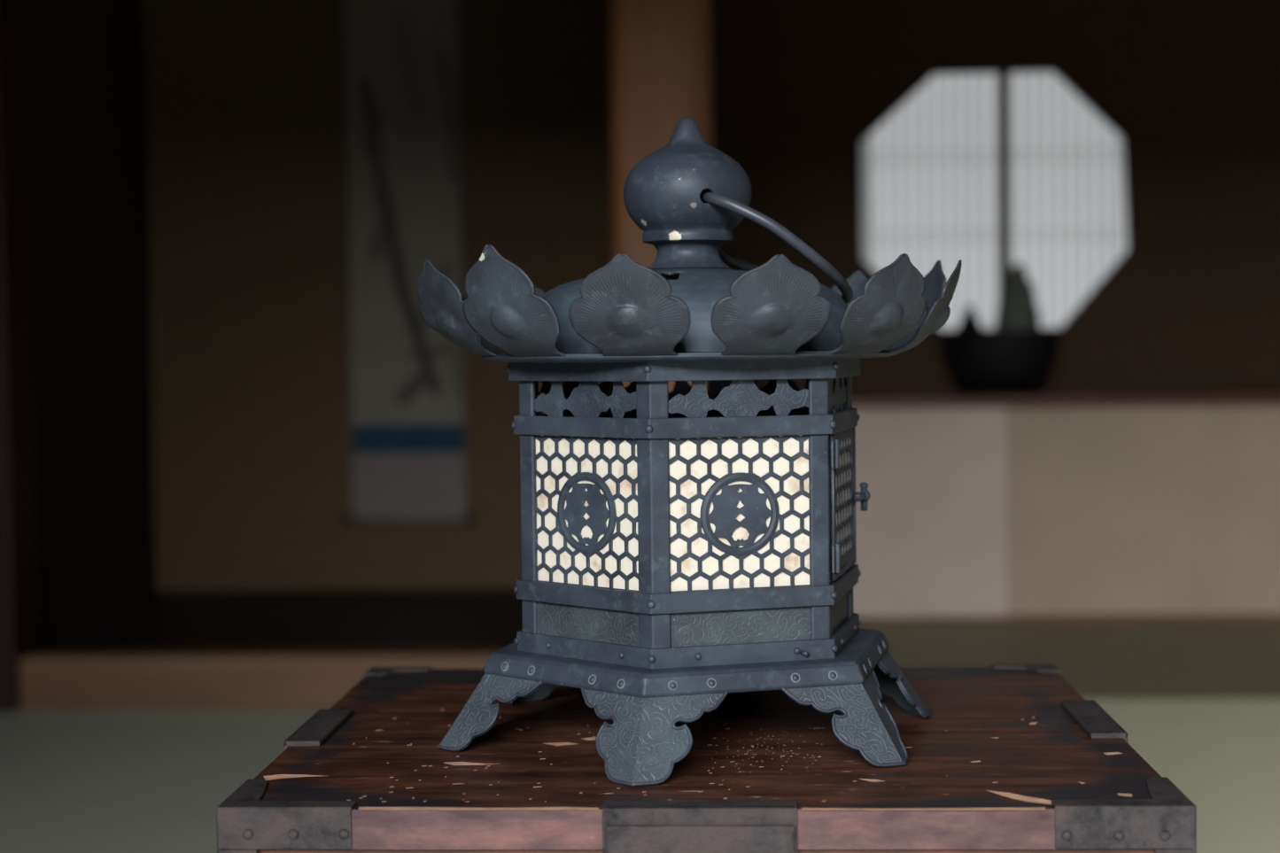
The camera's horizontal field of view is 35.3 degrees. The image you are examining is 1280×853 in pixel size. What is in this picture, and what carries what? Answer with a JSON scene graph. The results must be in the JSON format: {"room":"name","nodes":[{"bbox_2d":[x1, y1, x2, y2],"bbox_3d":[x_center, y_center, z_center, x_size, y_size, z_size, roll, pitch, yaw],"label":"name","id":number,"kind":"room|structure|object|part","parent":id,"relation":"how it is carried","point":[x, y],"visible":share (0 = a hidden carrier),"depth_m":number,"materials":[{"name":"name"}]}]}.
{"room":"traditional dwelling","nodes":[
{"label":"traditional dwelling","id":0,"kind":"room"},
{"bbox_2d":[24,0,156,647],"bbox_3d":[-1.141,-0.726,3.972,0.100,2.510,0.954,-1,2,1],"label":"wall","id":1,"kind":"structure","parent":0,"point":[86,91],"depth_m":3.97,"materials":[{"name":"brown paint"}]},
{"bbox_2d":[0,0,40,712],"bbox_3d":[-1.143,-0.733,3.476,0.120,2.455,0.140,-1,2,3],"label":"pillar","id":2,"kind":"structure","parent":1,"relation":"attached to","point":[19,608],"depth_m":3.47,"materials":[{"name":"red wood"}]},
{"bbox_2d":[20,648,501,710],"bbox_3d":[-0.562,0.440,3.500,1.081,0.095,0.080,-1,2,3],"label":"wooden step","id":3,"kind":"structure","parent":1,"relation":"attached to","point":[244,678],"depth_m":3.47,"materials":[{"name":"brown wood"}]},
{"bbox_2d":[40,588,522,651],"bbox_3d":[-0.527,0.451,3.969,1.190,0.144,0.960,-1,2,3],"label":"floor","id":4,"kind":"structure","parent":0,"point":[469,617],"depth_m":3.94,"materials":[{"name":"black wood"}]},
{"bbox_2d":[143,0,611,590],"bbox_3d":[-0.529,-0.753,4.450,1.213,2.510,0.100,-1,2,3],"label":"wall","id":5,"kind":"structure","parent":0,"point":[246,99],"depth_m":4.43,"materials":[{"name":"brown paint"}]},
{"bbox_2d":[342,0,475,524],"bbox_3d":[-0.517,-0.699,4.384,0.288,1.828,0.025,-1,2,3],"label":"scroll","id":6,"kind":"object","parent":5,"relation":"attached to","point":[402,76],"visible":0.94,"depth_m":4.40},
{"bbox_3d":[-0.643,0.203,4.427,0.016,0.025,0.025,-1,2,3],"label":"knob","id":7,"kind":"part","parent":6,"relation":"part of","materials":[{"name":"brown wood"}]},
{"bbox_3d":[-0.370,0.200,4.415,0.016,0.025,0.025,-1,2,3],"label":"knob","id":8,"kind":"part","parent":6,"relation":"part of","materials":[{"name":"brown wood"}]},
{"bbox_2d":[710,0,1279,623],"bbox_3d":[1.496,-0.787,4.695,2.813,2.510,0.050,-1,2,3],"label":"wall","id":9,"kind":"structure","parent":0,"point":[1195,84],"depth_m":4.70,"materials":[{"name":"brown paint"}]},
{"bbox_2d":[856,64,1137,333],"bbox_3d":[0.830,-0.535,4.747,0.733,0.660,0.082,-1,2,3],"label":"window","id":10,"kind":"structure","parent":9,"relation":"attached to","point":[993,173],"depth_m":4.78,"materials":[{"name":"white paper"}]},
{"bbox_3d":[0.248,0.690,0.920,5.200,0.100,8.200,-1,2,3],"label":"floor","id":11,"kind":"structure","parent":0,"visible":0},
{"bbox_2d":[0,709,318,852],"bbox_3d":[-1.240,0.558,2.595,1.876,0.060,1.781,-1,2,3],"label":"mat","id":12,"kind":"object","parent":11,"relation":"on","point":[72,781],"visible":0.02,"depth_m":2.95,"materials":[{"name":"green wicker"}]},
{"bbox_2d":[800,388,1279,622],"bbox_3d":[1.513,0.167,4.529,2.773,0.496,0.350,-1,2,3],"label":"base cabinet","id":13,"kind":"object","parent":11,"relation":"on","point":[1151,505],"visible":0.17,"depth_m":4.41,"materials":[{"name":"brown paint"}]},
{"bbox_3d":[0.462,0.189,4.426,0.682,0.459,0.012,-1,2,3],"label":"sliding door","id":14,"kind":"part","parent":13,"relation":"part of","materials":[{"name":"paper"}]},
{"bbox_2d":[942,330,1060,391],"bbox_3d":[0.822,-0.149,4.586,0.264,0.136,0.264,-1,2,3],"label":"plant pot","id":15,"kind":"object","parent":13,"relation":"on","point":[983,360],"visible":1,"depth_m":4.49,"materials":[{"name":"black ceramic"}]},
{"bbox_2d":[956,304,983,331],"bbox_3d":[0.751,-0.227,4.587,0.063,0.101,0.053,-1,2,3],"label":"pointed leaf","id":16,"kind":"object","parent":15,"relation":"in","point":[969,321],"visible":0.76,"depth_m":4.57,"materials":[{"name":"black plant"}]},
{"bbox_2d":[994,263,1039,331],"bbox_3d":[0.860,-0.275,4.578,0.101,0.194,0.082,-1,2,3],"label":"stone","id":17,"kind":"object","parent":15,"relation":"in","point":[1018,309],"visible":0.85,"depth_m":4.55,"materials":[{"name":"grey stone"}]},
{"bbox_3d":[1.510,0.415,4.393,2.773,0.012,0.028,-1,2,3],"label":"rail","id":18,"kind":"part","parent":13,"relation":"part of","materials":[{"name":"brown wood"}]},
{"bbox_3d":[1.268,0.181,4.402,0.970,0.459,0.012,-1,2,3],"label":"sliding door","id":19,"kind":"part","parent":13,"relation":"part of","materials":[{"name":"beige paper"}]},
{"bbox_2d":[859,621,1279,699],"bbox_3d":[1.518,0.471,3.903,2.720,0.060,0.941,-1,2,3],"label":"mat","id":20,"kind":"object","parent":11,"relation":"on","point":[1155,660],"visible":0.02,"depth_m":3.97,"materials":[{"name":"green wicker"}]},
{"bbox_2d":[1085,698,1279,852],"bbox_3d":[1.258,0.532,2.516,3.116,0.060,1.846,-1,2,3],"label":"mat","id":21,"kind":"object","parent":11,"relation":"on","point":[1223,755],"visible":0.02,"depth_m":2.97,"materials":[{"name":"green wicker"}]},
{"bbox_3d":[0.219,0.637,0.277,4.996,0.060,2.716,-1,2,3],"label":"mat","id":22,"kind":"object","parent":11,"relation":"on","visible":0},
{"bbox_2d":[216,663,1196,852],"bbox_3d":[0.035,0.362,0.999,0.400,0.433,0.375,-1,2,3],"label":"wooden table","id":23,"kind":"object","parent":22,"relation":"on","point":[1006,758],"visible":0.77,"depth_m":0.87,"materials":[{"name":"brown wood"}]},
{"bbox_3d":[-0.145,0.206,0.856,0.056,0.101,0.054,-1,2,3],"label":"corner plate","id":24,"kind":"part","parent":23,"relation":"part of","materials":[{"name":"metal"}]},
{"bbox_3d":[-0.159,0.174,1.000,0.018,0.053,0.085,-1,2,3],"label":"plate","id":25,"kind":"part","parent":23,"relation":"part of","materials":[{"name":"metal"}]},
{"bbox_3d":[-0.141,0.193,1.176,0.036,0.101,0.024,-1,2,3],"label":"corner plate","id":26,"kind":"part","parent":23,"relation":"part of","materials":[{"name":"metal"}]},
{"bbox_2d":[416,116,961,786],"bbox_3d":[0.025,0.000,0.976,0.258,0.298,0.256,0,2,13],"label":"metal lantern","id":27,"kind":"object","parent":23,"relation":"on","point":[685,548],"visible":1,"depth_m":0.91,"materials":[{"name":"grey metal"}]},
{"bbox_3d":[-0.063,0.132,0.961,0.056,0.037,0.059,0,2,13],"label":"leg","id":28,"kind":"part","parent":27,"relation":"part of","materials":[{"name":"grey metal"}]},
{"bbox_3d":[-0.054,0.038,0.955,0.005,0.132,0.015,-1,2,-17],"label":"corner post","id":29,"kind":"part","parent":27,"relation":"part of","materials":[{"name":"grey metal"}]},
{"bbox_3d":[-0.044,0.129,1.041,0.056,0.037,0.059,0,2,13],"label":"leg","id":30,"kind":"part","parent":27,"relation":"part of","materials":[{"name":"grey metal"}]},
{"bbox_3d":[-0.045,-0.015,0.992,0.001,0.023,0.076,0,2,13],"label":"frieze panel","id":31,"kind":"part","parent":27,"relation":"part of","materials":[{"name":"grey metal"}]},
{"bbox_3d":[-0.035,0.035,1.034,0.005,0.132,0.015,2,3,43],"label":"corner post","id":32,"kind":"part","parent":27,"relation":"part of","materials":[{"name":"grey metal"}]},
{"bbox_3d":[-0.025,-0.013,0.924,0.066,0.023,0.039,0,2,13],"label":"frieze panel","id":33,"kind":"part","parent":27,"relation":"part of","materials":[{"name":"grey metal"}]},
{"bbox_3d":[-0.025,0.039,0.926,0.076,0.077,0.001,2,3,43],"label":"lattice panel","id":34,"kind":"part","parent":27,"relation":"part of","materials":[{"name":"white paper"}]},
{"bbox_3d":[-0.024,0.091,0.928,0.076,0.022,0.001,2,3,43],"label":"panel","id":35,"kind":"part","parent":27,"relation":"part of","materials":[{"name":"grey metal"}]},
{"bbox_3d":[0.004,-0.018,1.044,0.076,0.023,0.001,-1,2,-17],"label":"frieze panel","id":36,"kind":"part","parent":27,"relation":"part of","materials":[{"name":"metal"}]},
{"bbox_3d":[0.006,0.040,0.898,0.015,0.132,0.005,0,2,13],"label":"corner post","id":37,"kind":"part","parent":27,"relation":"part of","materials":[{"name":"grey metal"}]},
{"bbox_3d":[0.002,0.135,0.881,0.067,0.037,0.046,0,2,13],"label":"leg","id":38,"kind":"part","parent":27,"relation":"part of","materials":[{"name":"grey metal"}]},
{"bbox_3d":[0.004,0.034,1.046,0.076,0.077,0.001,-1,2,-17],"label":"lattice panel","id":39,"kind":"part","parent":27,"relation":"part of","materials":[{"name":"grey metal"}]},
{"bbox_3d":[0.025,0.110,0.981,0.180,0.010,0.207,0,2,13],"label":"plate","id":40,"kind":"part","parent":27,"relation":"part of","materials":[{"name":"grey metal"}]},
{"bbox_3d":[0.044,0.033,1.058,0.015,0.132,0.005,0,2,13],"label":"corner post","id":41,"kind":"part","parent":27,"relation":"part of","materials":[{"name":"grey metal"}]},
{"bbox_3d":[0.044,-0.013,0.907,0.076,0.023,0.001,-1,2,-17],"label":"frieze panel","id":42,"kind":"part","parent":27,"relation":"part of","materials":[{"name":"grey metal"}]},
{"bbox_3d":[0.045,0.039,0.909,0.076,0.077,0.001,-1,2,-17],"label":"lattice panel","id":43,"kind":"part","parent":27,"relation":"part of","materials":[{"name":"white paper"}]},
{"bbox_3d":[0.046,0.091,0.912,0.076,0.022,0.001,-1,2,-17],"label":"panel","id":44,"kind":"part","parent":27,"relation":"part of","materials":[{"name":"grey metal"}]},
{"bbox_3d":[0.066,-0.087,0.996,0.081,0.054,0.134,0,2,13],"label":"handle","id":45,"kind":"part","parent":27,"relation":"part of","materials":[{"name":"grey metal"}]},
{"bbox_3d":[0.073,-0.018,1.028,0.076,0.023,0.001,2,3,43],"label":"frieze panel","id":46,"kind":"part","parent":27,"relation":"part of","materials":[{"name":"grey metal"}]},
{"bbox_3d":[0.084,0.038,0.922,0.005,0.132,0.015,2,3,43],"label":"corner post","id":47,"kind":"part","parent":27,"relation":"part of","materials":[{"name":"grey metal"}]},
{"bbox_3d":[0.093,-0.015,0.959,0.001,0.023,0.076,0,2,13],"label":"frieze panel","id":48,"kind":"part","parent":27,"relation":"part of","materials":[{"name":"grey metal"}]},
{"bbox_3d":[0.095,0.088,0.964,0.001,0.022,0.076,0,2,13],"label":"panel","id":49,"kind":"part","parent":27,"relation":"part of","materials":[{"name":"grey metal"}]},
{"bbox_3d":[0.097,0.033,0.961,0.001,0.072,0.077,0,2,14],"label":"door","id":50,"kind":"part","parent":27,"relation":"part of","materials":[{"name":"grey metal"}]},
{"bbox_3d":[0.098,0.033,0.961,0.001,0.072,0.078,0,2,13],"label":"door frame","id":51,"kind":"part","parent":27,"relation":"part of","materials":[{"name":"grey metal"}]},
{"bbox_3d":[0.095,0.132,0.923,0.056,0.037,0.059,0,2,13],"label":"leg","id":52,"kind":"part","parent":27,"relation":"part of","materials":[{"name":"grey metal"}]},
{"bbox_3d":[0.103,0.035,1.001,0.005,0.132,0.015,-1,2,-17],"label":"corner post","id":53,"kind":"part","parent":27,"relation":"part of","materials":[{"name":"grey metal"}]},
{"bbox_3d":[0.114,0.128,1.003,0.056,0.037,0.059,0,2,13],"label":"leg","id":54,"kind":"part","parent":27,"relation":"part of","materials":[{"name":"grey metal"}]},
{"bbox_3d":[0.025,0.193,0.827,0.079,0.076,0.014,-1,2,3],"label":"lock plate","id":55,"kind":"part","parent":23,"relation":"part of","materials":[{"name":"metal"}]},
{"bbox_3d":[0.222,0.189,1.160,0.036,0.101,0.024,-1,2,3],"label":"corner plate","id":56,"kind":"part","parent":23,"relation":"part of","materials":[{"name":"metal"}]},
{"bbox_3d":[0.225,0.170,0.998,0.018,0.053,0.088,-1,2,3],"label":"plate","id":57,"kind":"part","parent":23,"relation":"part of","materials":[{"name":"metal"}]},
{"bbox_3d":[0.198,0.202,0.840,0.056,0.101,0.054,-1,2,3],"label":"corner plate","id":58,"kind":"part","parent":23,"relation":"part of","materials":[{"name":"metal"}]},
{"bbox_3d":[0.065,-0.748,4.159,0.060,2.510,1.250,-1,2,3],"label":"wall","id":59,"kind":"structure","parent":0,"visible":0},
{"bbox_2d":[608,0,712,392],"bbox_3d":[0.034,-0.747,3.464,0.174,2.455,0.168,-1,2,3],"label":"pillar","id":60,"kind":"structure","parent":59,"relation":"attached to","point":[660,50],"depth_m":3.39,"materials":[{"name":"brown wood"}]}
]}

